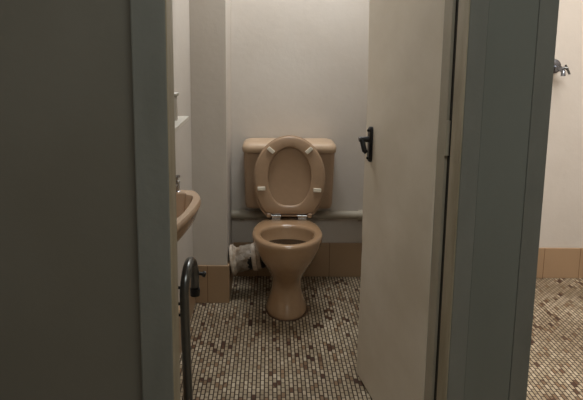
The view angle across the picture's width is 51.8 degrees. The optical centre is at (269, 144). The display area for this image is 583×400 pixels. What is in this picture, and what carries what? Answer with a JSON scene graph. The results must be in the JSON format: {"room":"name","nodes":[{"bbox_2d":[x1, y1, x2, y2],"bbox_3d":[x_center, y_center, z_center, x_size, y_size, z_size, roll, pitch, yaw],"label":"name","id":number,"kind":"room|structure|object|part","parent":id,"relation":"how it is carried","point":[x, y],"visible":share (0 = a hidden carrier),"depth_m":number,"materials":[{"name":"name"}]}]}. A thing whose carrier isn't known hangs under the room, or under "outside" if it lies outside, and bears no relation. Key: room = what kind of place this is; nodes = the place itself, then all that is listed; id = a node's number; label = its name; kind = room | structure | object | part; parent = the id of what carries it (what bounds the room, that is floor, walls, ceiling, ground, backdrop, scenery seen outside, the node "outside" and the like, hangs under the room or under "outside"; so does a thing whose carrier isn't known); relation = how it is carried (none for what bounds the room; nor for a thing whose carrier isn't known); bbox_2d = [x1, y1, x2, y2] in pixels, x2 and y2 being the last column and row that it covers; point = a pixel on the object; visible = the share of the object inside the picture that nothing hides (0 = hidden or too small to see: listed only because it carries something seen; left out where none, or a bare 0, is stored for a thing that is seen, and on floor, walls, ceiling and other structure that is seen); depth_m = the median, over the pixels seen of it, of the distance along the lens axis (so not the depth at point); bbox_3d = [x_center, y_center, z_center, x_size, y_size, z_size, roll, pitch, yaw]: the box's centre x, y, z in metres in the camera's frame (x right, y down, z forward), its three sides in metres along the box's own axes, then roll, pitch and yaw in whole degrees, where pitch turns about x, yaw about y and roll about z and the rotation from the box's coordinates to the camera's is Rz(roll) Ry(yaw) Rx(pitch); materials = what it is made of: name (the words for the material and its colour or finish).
{"room":"public restroom","nodes":[
{"label":"public restroom","id":0,"kind":"room"},
{"bbox_2d":[0,0,142,399],"bbox_3d":[-1.001,-0.274,1.452,1.395,2.620,0.048,0,10,0],"label":"wall","id":1,"kind":"structure","parent":0,"point":[70,305],"depth_m":1.50,"materials":[{"name":"grey paint"}]},
{"bbox_2d":[130,0,179,399],"bbox_3d":[-0.283,-0.014,1.496,0.084,2.100,0.125,0,10,0],"label":"trim","id":2,"kind":"structure","parent":1,"relation":"attached to","point":[151,20],"depth_m":1.46,"materials":[{"name":"grey paint"}]},
{"bbox_2d":[172,0,192,306],"bbox_3d":[-0.407,-0.416,2.321,0.060,2.620,1.716,0,10,0],"label":"wall","id":3,"kind":"structure","parent":0,"point":[180,8],"depth_m":2.62,"materials":[{"name":"beige paint"}]},
{"bbox_2d":[175,116,188,131],"bbox_3d":[-0.324,-0.031,1.808,0.111,0.070,0.377,0,10,0],"label":"wall shelf","id":4,"kind":"object","parent":3,"relation":"attached to","point":[181,120],"visible":0.21,"depth_m":1.87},
{"bbox_2d":[174,92,178,119],"bbox_3d":[-0.310,-0.120,1.866,0.055,0.086,0.055,0,10,0],"label":"soap bottle","id":5,"kind":"object","parent":4,"relation":"on","point":[176,94],"visible":0.3,"depth_m":1.85,"materials":[{"name":"white plastic"}]},
{"bbox_2d":[179,281,195,355],"bbox_3d":[-0.379,0.805,2.370,0.011,0.196,1.288,0,10,0],"label":"baseboard","id":6,"kind":"structure","parent":3,"relation":"attached to","point":[192,300],"depth_m":2.78,"materials":[{"name":"tile"}]},
{"bbox_2d":[176,190,200,241],"bbox_3d":[-0.302,0.304,1.828,0.163,0.236,0.445,0,10,0],"label":"basin","id":7,"kind":"object","parent":3,"relation":"attached to","point":[188,202],"visible":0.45,"depth_m":1.86,"materials":[{"name":"brown ceramic"}]},
{"bbox_2d":[176,175,180,191],"bbox_3d":[-0.318,0.131,1.978,0.042,0.058,0.079,0,10,0],"label":"tap","id":8,"kind":"object","parent":7,"relation":"on","point":[177,176],"visible":0.47,"depth_m":1.99,"materials":[{"name":"silver metal"}]},
{"bbox_2d":[189,0,231,264],"bbox_3d":[-0.297,-0.528,2.992,0.180,2.620,0.356,0,10,0],"label":"wall pier","id":9,"kind":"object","parent":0,"point":[209,20],"visible":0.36,"depth_m":2.90,"materials":[{"name":"beige paint"}]},
{"bbox_2d":[196,265,229,302],"bbox_3d":[-0.288,0.698,3.011,0.169,0.196,0.012,0,10,0],"label":"baseboard","id":10,"kind":"object","parent":9,"relation":"attached to","point":[215,286],"visible":0.76,"depth_m":3.01,"materials":[{"name":"tile"}]},
{"bbox_2d":[180,276,582,399],"bbox_3d":[0.393,1.175,1.083,4.400,0.100,4.950,0,10,0],"label":"floor","id":11,"kind":"structure","parent":0,"point":[239,351],"depth_m":2.60,"materials":[{"name":"tile"}]},
{"bbox_2d":[178,257,205,399],"bbox_3d":[-0.299,0.664,1.954,0.169,0.612,0.204,0,10,0],"label":"grab rail","id":12,"kind":"object","parent":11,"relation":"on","point":[190,271],"visible":0.81,"depth_m":1.87,"materials":[{"name":"metal"}]},
{"bbox_3d":[-0.233,0.431,2.004,0.039,0.025,0.020,-2,10,-16],"label":"screw knob","id":13,"kind":"part","parent":12,"relation":"part of","materials":[{"name":"black plastic"}]},
{"bbox_2d":[242,135,335,321],"bbox_3d":[0.098,0.383,2.982,0.488,0.832,0.657,0,10,0],"label":"toilet","id":14,"kind":"object","parent":11,"relation":"on","point":[289,178],"visible":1,"depth_m":3.04,"materials":[{"name":"ceramic"}]},
{"bbox_2d":[229,243,265,274],"bbox_3d":[-0.110,0.586,3.084,0.199,0.164,0.156,0,10,0],"label":"connector","id":15,"kind":"object","parent":14,"relation":"attached to","point":[242,258],"visible":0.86,"depth_m":3.03,"materials":[{"name":"white plastic"}]},
{"bbox_3d":[0.082,0.608,2.939,0.338,0.401,0.496,0,9,0],"label":"bowl","id":16,"kind":"part","parent":14,"relation":"part of","materials":[{"name":"beige ceramic"}]},
{"bbox_3d":[0.099,0.158,3.067,0.368,0.417,0.054,0,9,0],"label":"seat lid","id":17,"kind":"part","parent":14,"relation":"part of","materials":[{"name":"beige plastic"}]},
{"bbox_3d":[0.100,0.001,3.157,0.488,0.055,0.187,0,9,0],"label":"cistern lid","id":18,"kind":"part","parent":14,"relation":"part of","materials":[{"name":"beige ceramic"}]},
{"bbox_3d":[0.099,0.154,3.047,0.357,0.397,0.049,0,9,0],"label":"seat","id":19,"kind":"part","parent":14,"relation":"part of","materials":[{"name":"beige plastic"}]},
{"bbox_3d":[0.098,0.361,3.068,0.214,0.010,0.010,0,9,0],"label":"hinge rod","id":20,"kind":"part","parent":14,"relation":"part of","materials":[{"name":"silver metal"}]},
{"bbox_2d":[231,0,582,247],"bbox_3d":[0.403,-0.564,3.234,4.400,2.620,0.134,0,10,0],"label":"wall","id":21,"kind":"structure","parent":0,"point":[299,68],"depth_m":3.22,"materials":[{"name":"beige paint"}]},
{"bbox_2d":[227,243,233,296],"bbox_3d":[-0.208,0.669,3.186,0.011,0.196,0.344,0,10,0],"label":"baseboard","id":22,"kind":"structure","parent":21,"relation":"attached to","point":[230,272],"depth_m":3.09,"materials":[{"name":"tile"}]},
{"bbox_2d":[231,209,362,220],"bbox_3d":[0.193,0.389,3.298,0.808,0.064,0.053,0,10,0],"label":"pipe","id":23,"kind":"object","parent":21,"relation":"attached to","point":[242,214],"visible":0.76,"depth_m":3.28,"materials":[{"name":"grey metal"}]},
{"bbox_2d":[234,242,361,276],"bbox_3d":[0.196,0.642,3.362,0.800,0.197,0.012,0,10,0],"label":"baseboard","id":24,"kind":"structure","parent":21,"relation":"attached to","point":[332,259],"depth_m":3.36,"materials":[{"name":"tile"}]},
{"bbox_2d":[536,248,582,277],"bbox_3d":[1.476,0.660,3.364,1.640,0.175,0.012,0,10,0],"label":"baseboard","id":25,"kind":"structure","parent":21,"relation":"attached to","point":[552,262],"depth_m":3.36,"materials":[{"name":"tile"}]},
{"bbox_2d":[553,59,570,75],"bbox_3d":[1.522,-0.405,3.136,0.079,0.085,0.131,-2,10,-13],"label":"tap","id":26,"kind":"object","parent":21,"relation":"attached to","point":[557,65],"visible":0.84,"depth_m":3.12,"materials":[{"name":"silver metal"}]},
{"bbox_3d":[1.507,-0.379,3.100,0.024,0.047,0.060,0,9,0],"label":"spout","id":27,"kind":"part","parent":26,"relation":"part of","materials":[{"name":"silver metal"}]},
{"bbox_3d":[1.543,-0.393,3.126,0.046,0.053,0.020,4,10,21],"label":"lever","id":28,"kind":"part","parent":26,"relation":"part of","materials":[{"name":"metal"}]},
{"bbox_3d":[0.632,-0.410,2.322,0.060,2.620,1.716,0,10,0],"label":"wall","id":29,"kind":"structure","parent":0,"visible":0},
{"bbox_2d":[357,0,455,399],"bbox_3d":[0.398,-0.041,1.876,0.080,2.020,0.681,-1,10,-9],"label":"door","id":30,"kind":"structure","parent":29,"relation":"in","point":[405,146],"depth_m":1.84,"materials":[{"name":"beige paint"}]},
{"bbox_3d":[0.334,0.004,2.139,0.021,0.056,0.034,-8,13,-40],"label":"lever","id":31,"kind":"part","parent":30,"relation":"part of","materials":[{"name":"black plastic"}]},
{"bbox_3d":[0.358,-0.003,2.150,0.011,0.128,0.030,-1,10,-9],"label":"handle","id":32,"kind":"part","parent":30,"relation":"part of","materials":[{"name":"black plastic"}]},
{"bbox_2d":[434,0,558,399],"bbox_3d":[0.562,-0.009,1.499,0.209,2.100,0.129,0,10,0],"label":"trim","id":33,"kind":"structure","parent":29,"relation":"attached to","point":[504,50],"depth_m":1.46,"materials":[{"name":"grey paint"}]},
{"bbox_3d":[0.481,-0.005,1.472,0.042,2.100,0.074,0,9,0],"label":"architrave","id":34,"kind":"part","parent":33,"relation":"part of","materials":[{"name":"grey paint"}]},
{"bbox_3d":[0.642,-0.005,1.477,0.045,2.100,0.084,0,9,0],"label":"architrave","id":35,"kind":"part","parent":33,"relation":"part of","materials":[{"name":"grey paint"}]}
]}

